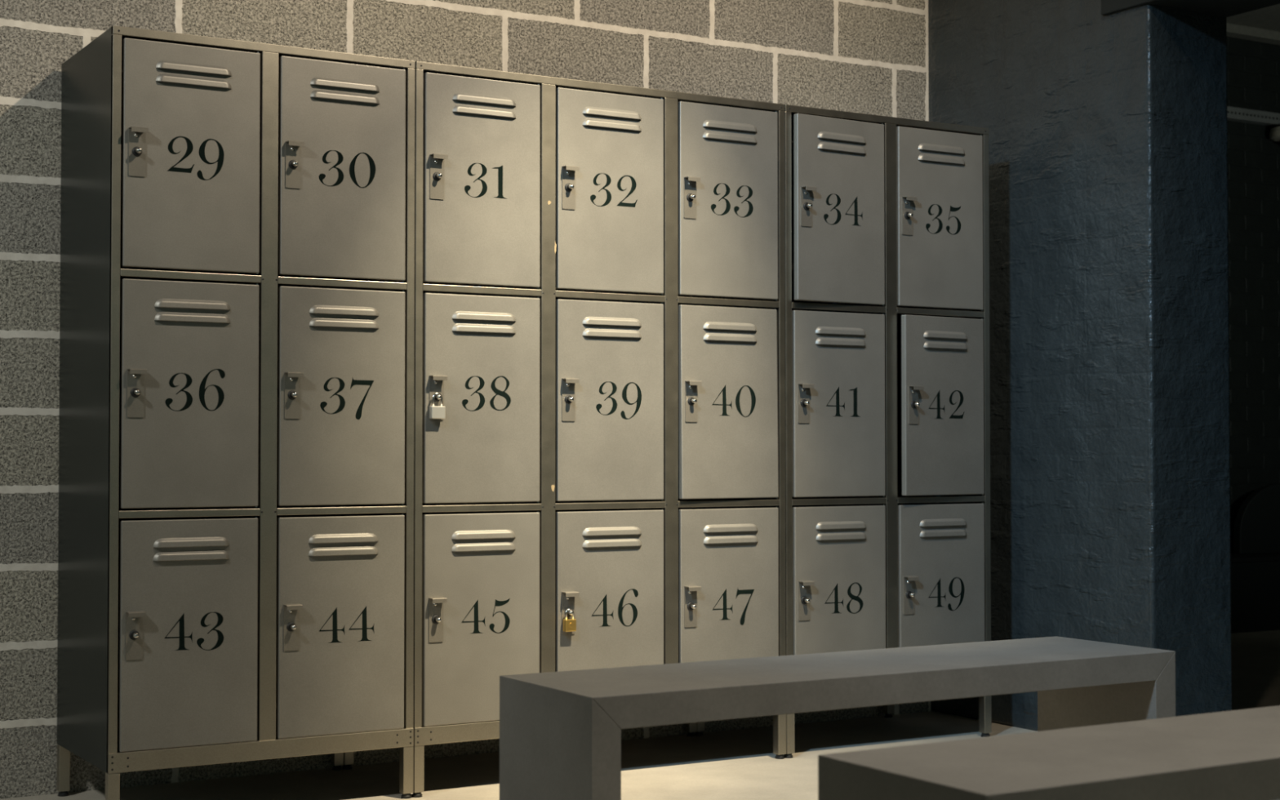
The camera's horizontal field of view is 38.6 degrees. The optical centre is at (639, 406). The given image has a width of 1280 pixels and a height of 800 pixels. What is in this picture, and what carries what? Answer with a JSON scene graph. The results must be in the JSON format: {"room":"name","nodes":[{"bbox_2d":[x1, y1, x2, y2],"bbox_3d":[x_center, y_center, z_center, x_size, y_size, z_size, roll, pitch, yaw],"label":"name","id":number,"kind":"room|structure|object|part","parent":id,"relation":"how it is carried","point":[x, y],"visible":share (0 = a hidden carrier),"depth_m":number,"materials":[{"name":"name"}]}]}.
{"room":"changing room","nodes":[
{"label":"changing room","id":0,"kind":"room"},
{"bbox_2d":[0,0,930,799],"bbox_3d":[-2.441,-0.739,3.888,7.684,3.300,0.200,1,-2,-31],"label":"wall","id":1,"kind":"structure","parent":0,"point":[860,56],"depth_m":4.66,"materials":[{"name":"brick"}]},
{"bbox_2d":[0,630,1279,799],"bbox_3d":[1.800,0.938,2.895,14.000,0.100,9.200,1,-2,-31],"label":"floor","id":2,"kind":"structure","parent":0,"point":[740,764],"depth_m":4.71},
{"bbox_2d":[56,25,415,799],"bbox_3d":[-0.951,0.050,4.329,0.713,1.743,0.494,1,-2,-31],"label":"lockers","id":3,"kind":"object","parent":2,"relation":"on","point":[236,528],"visible":1,"depth_m":4.13,"materials":[{"name":"metal"}]},
{"bbox_3d":[-1.366,0.855,4.335,0.026,0.110,0.026,1,-2,-31],"label":"leg","id":4,"kind":"part","parent":3,"relation":"part of","materials":[{"name":"metal"}]},
{"bbox_3d":[-1.264,-0.015,4.161,0.001,1.621,0.465,1,-2,-31],"label":"panel","id":5,"kind":"part","parent":3,"relation":"part of","materials":[{"name":"grey metal"}]},
{"bbox_3d":[-1.140,0.846,3.957,0.026,0.110,0.026,1,-2,-31],"label":"leg","id":6,"kind":"part","parent":3,"relation":"part of","materials":[{"name":"metal"}]},
{"bbox_3d":[-1.092,0.495,3.961,0.021,0.021,0.024,1,-2,-31],"label":"lock knob","id":7,"kind":"part","parent":3,"relation":"part of","materials":[{"name":"silver metal"}]},
{"bbox_3d":[-1.092,-0.031,3.973,0.021,0.021,0.024,1,-2,-31],"label":"lock knob","id":8,"kind":"part","parent":3,"relation":"part of","materials":[{"name":"silver metal"}]},
{"bbox_3d":[-1.093,-0.558,3.986,0.021,0.021,0.024,1,-2,-31],"label":"lock knob","id":9,"kind":"part","parent":3,"relation":"part of","materials":[{"name":"silver metal"}]},
{"bbox_3d":[-0.995,0.499,4.044,0.307,0.500,0.018,1,-2,-31],"label":"door","id":10,"kind":"part","parent":3,"relation":"part of","materials":[{"name":"metal"}]},
{"bbox_3d":[-0.995,-0.027,4.056,0.307,0.500,0.018,1,-2,-31],"label":"door","id":11,"kind":"part","parent":3,"relation":"part of","materials":[{"name":"metal"}]},
{"bbox_3d":[-0.995,-0.554,4.069,0.307,0.500,0.018,1,-2,-31],"label":"door","id":12,"kind":"part","parent":3,"relation":"part of","materials":[{"name":"metal"}]},
{"bbox_3d":[-0.963,-0.820,4.370,0.711,0.001,0.447,1,-2,-31],"label":"panel","id":13,"kind":"part","parent":3,"relation":"part of","materials":[{"name":"grey metal"}]},
{"bbox_3d":[-0.786,0.499,4.143,0.021,0.021,0.024,1,-2,-31],"label":"lock knob","id":14,"kind":"part","parent":3,"relation":"part of","materials":[{"name":"silver metal"}]},
{"bbox_3d":[-0.786,-0.027,4.155,0.021,0.021,0.024,1,-2,-31],"label":"lock knob","id":15,"kind":"part","parent":3,"relation":"part of","materials":[{"name":"silver metal"}]},
{"bbox_3d":[-0.786,-0.554,4.168,0.021,0.021,0.024,1,-2,-31],"label":"lock knob","id":16,"kind":"part","parent":3,"relation":"part of","materials":[{"name":"silver metal"}]},
{"bbox_3d":[-0.774,0.863,4.687,0.026,0.110,0.026,1,-2,-31],"label":"leg","id":17,"kind":"part","parent":3,"relation":"part of","materials":[{"name":"metal"}]},
{"bbox_3d":[-0.689,0.503,4.226,0.307,0.500,0.018,1,-2,-31],"label":"door","id":18,"kind":"part","parent":3,"relation":"part of","materials":[{"name":"metal"}]},
{"bbox_3d":[-0.689,-0.023,4.239,0.307,0.500,0.018,1,-2,-31],"label":"door","id":19,"kind":"part","parent":3,"relation":"part of","materials":[{"name":"metal"}]},
{"bbox_3d":[-0.689,-0.550,4.251,0.307,0.500,0.018,1,-2,-31],"label":"door","id":20,"kind":"part","parent":3,"relation":"part of","materials":[{"name":"metal"}]},
{"bbox_3d":[-0.652,-0.006,4.525,0.001,1.621,0.465,1,-2,-31],"label":"panel","id":21,"kind":"part","parent":3,"relation":"part of","materials":[{"name":"grey metal"}]},
{"bbox_3d":[-0.549,0.854,4.308,0.026,0.110,0.026,1,-2,-31],"label":"leg","id":22,"kind":"part","parent":3,"relation":"part of","materials":[{"name":"metal"}]},
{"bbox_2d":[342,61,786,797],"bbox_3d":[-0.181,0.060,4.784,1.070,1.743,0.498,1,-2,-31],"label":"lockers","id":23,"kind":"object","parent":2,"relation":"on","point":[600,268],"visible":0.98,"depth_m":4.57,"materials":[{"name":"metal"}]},
{"bbox_3d":[-0.751,0.863,4.701,0.026,0.110,0.026,1,-2,-31],"label":"leg","id":24,"kind":"part","parent":23,"relation":"part of","materials":[{"name":"metal"}]},
{"bbox_3d":[-0.649,-0.006,4.526,0.001,1.621,0.465,1,-2,-31],"label":"panel","id":25,"kind":"part","parent":23,"relation":"part of","materials":[{"name":"grey metal"}]},
{"bbox_3d":[-0.525,0.854,4.322,0.026,0.110,0.026,1,-2,-31],"label":"leg","id":26,"kind":"part","parent":23,"relation":"part of","materials":[{"name":"metal"}]},
{"bbox_3d":[-0.477,0.503,4.327,0.021,0.021,0.024,1,-2,-31],"label":"lock knob","id":27,"kind":"part","parent":23,"relation":"part of","materials":[{"name":"silver metal"}]},
{"bbox_2d":[429,392,445,418],"bbox_3d":[-0.479,-0.003,4.334,0.036,0.062,0.016,1,-2,-31],"label":"padlock","id":28,"kind":"object","parent":23,"relation":"hanging from","point":[435,411],"visible":1,"depth_m":4.33,"materials":[{"name":"silver metal"}]},
{"bbox_3d":[-0.477,-0.023,4.339,0.021,0.021,0.024,1,-2,-31],"label":"lock knob","id":29,"kind":"part","parent":23,"relation":"part of","materials":[{"name":"silver metal"}]},
{"bbox_3d":[-0.478,-0.549,4.351,0.021,0.021,0.024,1,-2,-31],"label":"lock knob","id":30,"kind":"part","parent":23,"relation":"part of","materials":[{"name":"silver metal"}]},
{"bbox_3d":[-0.380,0.507,4.410,0.307,0.500,0.018,1,-2,-31],"label":"door","id":31,"kind":"part","parent":23,"relation":"part of","materials":[{"name":"metal"}]},
{"bbox_3d":[-0.380,-0.019,4.422,0.307,0.500,0.018,1,-2,-31],"label":"door","id":32,"kind":"part","parent":23,"relation":"part of","materials":[{"name":"metal"}]},
{"bbox_3d":[-0.381,-0.545,4.434,0.307,0.500,0.018,1,-2,-31],"label":"door","id":33,"kind":"part","parent":23,"relation":"part of","materials":[{"name":"metal"}]},
{"bbox_3d":[-0.171,0.508,4.509,0.021,0.021,0.024,1,-2,-31],"label":"lock knob","id":34,"kind":"part","parent":23,"relation":"part of","materials":[{"name":"silver metal"}]},
{"bbox_3d":[-0.171,-0.019,4.521,0.021,0.021,0.024,1,-2,-31],"label":"lock knob","id":35,"kind":"part","parent":23,"relation":"part of","materials":[{"name":"silver metal"}]},
{"bbox_3d":[-0.171,-0.545,4.533,0.021,0.021,0.024,1,-2,-31],"label":"lock knob","id":36,"kind":"part","parent":23,"relation":"part of","materials":[{"name":"silver metal"}]},
{"bbox_2d":[563,608,576,631],"bbox_3d":[-0.172,0.525,4.504,0.030,0.057,0.017,1,-2,-31],"label":"padlock","id":37,"kind":"object","parent":23,"relation":"hanging from","point":[569,624],"visible":1,"depth_m":4.50,"materials":[{"name":"gold metal"}]},
{"bbox_3d":[-0.195,-0.809,4.826,1.068,0.001,0.447,1,-2,-31],"label":"panel","id":38,"kind":"part","parent":23,"relation":"part of","materials":[{"name":"grey metal"}]},
{"bbox_3d":[-0.074,0.512,4.592,0.307,0.500,0.018,1,-2,-31],"label":"door","id":39,"kind":"part","parent":23,"relation":"part of","materials":[{"name":"metal"}]},
{"bbox_3d":[-0.074,-0.015,4.604,0.307,0.500,0.018,1,-2,-31],"label":"door","id":40,"kind":"part","parent":23,"relation":"part of","materials":[{"name":"metal"}]},
{"bbox_3d":[-0.074,-0.541,4.616,0.307,0.500,0.018,1,-2,-31],"label":"door","id":41,"kind":"part","parent":23,"relation":"part of","materials":[{"name":"metal"}]},
{"bbox_3d":[0.147,0.875,5.234,0.026,0.110,0.026,1,-2,-31],"label":"leg","id":42,"kind":"part","parent":23,"relation":"part of","materials":[{"name":"metal"}]},
{"bbox_3d":[0.136,-0.541,4.715,0.021,0.021,0.024,1,-2,-31],"label":"lock knob","id":43,"kind":"part","parent":23,"relation":"part of","materials":[{"name":"silver metal"}]},
{"bbox_3d":[0.137,0.512,4.690,0.021,0.021,0.024,1,-2,-31],"label":"lock knob","id":44,"kind":"part","parent":23,"relation":"part of","materials":[{"name":"silver metal"}]},
{"bbox_3d":[0.139,-0.015,4.699,0.021,0.021,0.024,1,-2,-32],"label":"lock knob","id":45,"kind":"part","parent":23,"relation":"part of","materials":[{"name":"silver metal"}]},
{"bbox_3d":[0.233,-0.537,4.798,0.307,0.500,0.018,1,-2,-31],"label":"door","id":46,"kind":"part","parent":23,"relation":"part of","materials":[{"name":"metal"}]},
{"bbox_3d":[0.233,0.516,4.773,0.307,0.500,0.018,1,-2,-31],"label":"door","id":47,"kind":"part","parent":23,"relation":"part of","materials":[{"name":"metal"}]},
{"bbox_3d":[0.234,-0.011,4.785,0.307,0.500,0.018,1,-2,-32],"label":"door","id":48,"kind":"part","parent":23,"relation":"part of","materials":[{"name":"metal"}]},
{"bbox_3d":[0.269,0.006,5.072,0.001,1.621,0.465,1,-2,-31],"label":"panel","id":49,"kind":"part","parent":23,"relation":"part of","materials":[{"name":"grey metal"}]},
{"bbox_3d":[0.372,0.867,4.855,0.026,0.110,0.026,1,-2,-31],"label":"leg","id":50,"kind":"part","parent":23,"relation":"part of","materials":[{"name":"metal"}]},
{"bbox_2d":[499,636,1175,799],"bbox_3d":[0.408,0.690,3.428,1.329,0.420,0.334,1,-2,-31],"label":"bench","id":51,"kind":"object","parent":2,"relation":"on","point":[560,732],"visible":0.96,"depth_m":3.24,"materials":[{"name":"grey concrete"}]},
{"bbox_3d":[-0.139,0.683,3.102,0.055,0.419,0.334,1,-2,-31],"label":"leg panel","id":52,"kind":"part","parent":51,"relation":"part of","materials":[{"name":"grey concrete"}]},
{"bbox_3d":[0.955,0.698,3.754,0.055,0.419,0.334,1,-2,-31],"label":"leg panel","id":53,"kind":"part","parent":51,"relation":"part of","materials":[{"name":"grey concrete"}]},
{"bbox_2d":[694,104,991,758],"bbox_3d":[0.592,0.070,5.232,0.713,1.743,0.517,1,-2,-31],"label":"lockers","id":54,"kind":"object","parent":2,"relation":"on","point":[887,374],"visible":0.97,"depth_m":5.05,"materials":[{"name":"metal"}]},
{"bbox_3d":[0.171,0.876,5.248,0.026,0.110,0.026,1,-2,-31],"label":"leg","id":55,"kind":"part","parent":54,"relation":"part of","materials":[{"name":"metal"}]},
{"bbox_3d":[0.272,0.006,5.074,0.001,1.621,0.465,1,-2,-31],"label":"panel","id":56,"kind":"part","parent":54,"relation":"part of","materials":[{"name":"grey metal"}]},
{"bbox_3d":[0.396,0.867,4.870,0.026,0.110,0.026,1,-2,-31],"label":"leg","id":57,"kind":"part","parent":54,"relation":"part of","materials":[{"name":"metal"}]},
{"bbox_3d":[0.445,0.516,4.873,0.021,0.021,0.024,1,-2,-31],"label":"lock knob","id":58,"kind":"part","parent":54,"relation":"part of","materials":[{"name":"silver metal"}]},
{"bbox_3d":[0.445,-0.011,4.885,0.021,0.021,0.024,1,-2,-31],"label":"lock knob","id":59,"kind":"part","parent":54,"relation":"part of","materials":[{"name":"silver metal"}]},
{"bbox_3d":[0.453,-0.537,4.886,0.021,0.021,0.024,1,-2,-34],"label":"lock knob","id":60,"kind":"part","parent":54,"relation":"part of","materials":[{"name":"silver metal"}]},
{"bbox_3d":[0.542,-0.006,4.969,0.307,0.500,0.018,1,-2,-31],"label":"door","id":61,"kind":"part","parent":54,"relation":"part of","materials":[{"name":"metal"}]},
{"bbox_3d":[0.542,0.520,4.956,0.307,0.500,0.018,1,-2,-31],"label":"door","id":62,"kind":"part","parent":54,"relation":"part of","materials":[{"name":"metal"}]},
{"bbox_3d":[0.545,-0.533,4.974,0.307,0.500,0.018,1,-2,-34],"label":"door","id":63,"kind":"part","parent":54,"relation":"part of","materials":[{"name":"metal"}]},
{"bbox_3d":[0.573,-0.799,5.282,0.711,0.001,0.447,1,-2,-31],"label":"panel","id":64,"kind":"part","parent":54,"relation":"part of","materials":[{"name":"grey metal"}]},
{"bbox_3d":[0.695,0.005,5.060,0.713,1.621,0.015,1,-2,-31],"label":"frame","id":65,"kind":"part","parent":54,"relation":"part of","materials":[{"name":"metal"}]},
{"bbox_3d":[0.762,0.884,5.600,0.026,0.110,0.026,1,-2,-31],"label":"leg","id":66,"kind":"part","parent":54,"relation":"part of","materials":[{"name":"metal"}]},
{"bbox_3d":[0.751,-0.533,5.080,0.021,0.021,0.024,1,-2,-31],"label":"lock knob","id":67,"kind":"part","parent":54,"relation":"part of","materials":[{"name":"silver metal"}]},
{"bbox_3d":[0.751,0.520,5.055,0.021,0.021,0.024,1,-2,-31],"label":"lock knob","id":68,"kind":"part","parent":54,"relation":"part of","materials":[{"name":"silver metal"}]},
{"bbox_3d":[0.764,-0.007,5.050,0.021,0.021,0.024,1,-2,-36],"label":"lock knob","id":69,"kind":"part","parent":54,"relation":"part of","materials":[{"name":"silver metal"}]},
{"bbox_3d":[0.884,0.014,5.438,0.001,1.621,0.465,1,-2,-31],"label":"panel","id":70,"kind":"part","parent":54,"relation":"part of","materials":[{"name":"grey metal"}]},
{"bbox_3d":[0.848,-0.529,5.164,0.307,0.500,0.018,1,-2,-31],"label":"door","id":71,"kind":"part","parent":54,"relation":"part of","materials":[{"name":"metal"}]},
{"bbox_3d":[0.848,0.524,5.139,0.307,0.500,0.018,1,-2,-31],"label":"door","id":72,"kind":"part","parent":54,"relation":"part of","materials":[{"name":"metal"}]},
{"bbox_3d":[0.854,-0.003,5.141,0.307,0.500,0.018,1,-2,-35],"label":"door","id":73,"kind":"part","parent":54,"relation":"part of","materials":[{"name":"metal"}]},
{"bbox_3d":[0.987,0.875,5.221,0.026,0.110,0.026,1,-2,-31],"label":"leg","id":74,"kind":"part","parent":54,"relation":"part of","materials":[{"name":"metal"}]},
{"bbox_2d":[817,705,1279,799],"bbox_3d":[0.887,0.671,2.596,1.329,0.420,0.326,1,-2,-31],"label":"bench","id":75,"kind":"object","parent":2,"relation":"on","point":[1233,754],"visible":1,"depth_m":2.35,"materials":[{"name":"grey concrete"}]},
{"bbox_3d":[0.342,0.664,2.267,0.055,0.419,0.326,1,-2,-31],"label":"leg panel","id":76,"kind":"part","parent":75,"relation":"part of","materials":[{"name":"grey concrete"}]},
{"bbox_3d":[3.033,0.851,8.555,1.620,0.335,0.325,1,-2,-31],"label":"base cabinet","id":77,"kind":"object","parent":2,"relation":"on","visible":0},
{"bbox_2d":[1230,552,1279,562],"bbox_3d":[3.033,0.694,8.558,1.620,0.020,0.325,1,-2,-31],"label":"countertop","id":78,"kind":"structure","parent":77,"relation":"on","point":[1275,556],"depth_m":8.26,"materials":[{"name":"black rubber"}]},
{"bbox_2d":[1233,483,1279,554],"bbox_3d":[3.016,0.522,8.596,0.600,0.325,0.040,1,-2,-31],"label":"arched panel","id":79,"kind":"object","parent":78,"relation":"on","point":[1256,530],"visible":1,"depth_m":8.49,"materials":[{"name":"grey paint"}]},
{"bbox_2d":[928,0,1231,730],"bbox_3d":[0.896,-0.688,6.096,0.311,3.300,2.440,1,-2,-31],"label":"wall","id":80,"kind":"structure","parent":0,"point":[1109,346],"depth_m":5.11,"materials":[{"name":"blue paint"}]},
{"bbox_2d":[1101,0,1279,17],"bbox_3d":[2.176,-1.755,3.952,0.326,1.267,2.925,1,-2,-31],"label":"trim","id":81,"kind":"structure","parent":80,"relation":"attached to","point":[1226,8],"depth_m":5.01,"materials":[{"name":"grey paint"}]},
{"bbox_2d":[1226,3,1279,44],"bbox_3d":[4.520,-1.874,6.207,6.005,0.125,6.000,1,-2,-31],"label":"ceiling","id":82,"kind":"structure","parent":0,"point":[1262,24],"depth_m":8.59,"materials":[{"name":"grey paint"}]},
{"bbox_2d":[1226,36,1279,552],"bbox_3d":[2.937,-0.625,8.843,6.005,3.300,0.200,1,-2,-31],"label":"wall","id":83,"kind":"structure","parent":0,"point":[1253,67],"depth_m":8.72,"materials":[{"name":"black paint"}]},
{"bbox_2d":[1226,106,1279,126],"bbox_3d":[3.524,-1.373,9.065,2.613,0.054,0.048,1,-2,-31],"label":"channel","id":84,"kind":"object","parent":83,"relation":"attached to","point":[1236,114],"visible":0.4,"depth_m":8.68,"materials":[{"name":"metal"}]},
{"bbox_2d":[1269,126,1279,142],"bbox_3d":[3.114,-1.285,8.731,0.200,0.090,0.200,1,-2,-31],"label":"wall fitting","id":85,"kind":"object","parent":83,"relation":"attached to","point":[1274,135],"visible":1,"depth_m":8.71,"materials":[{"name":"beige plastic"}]}
]}

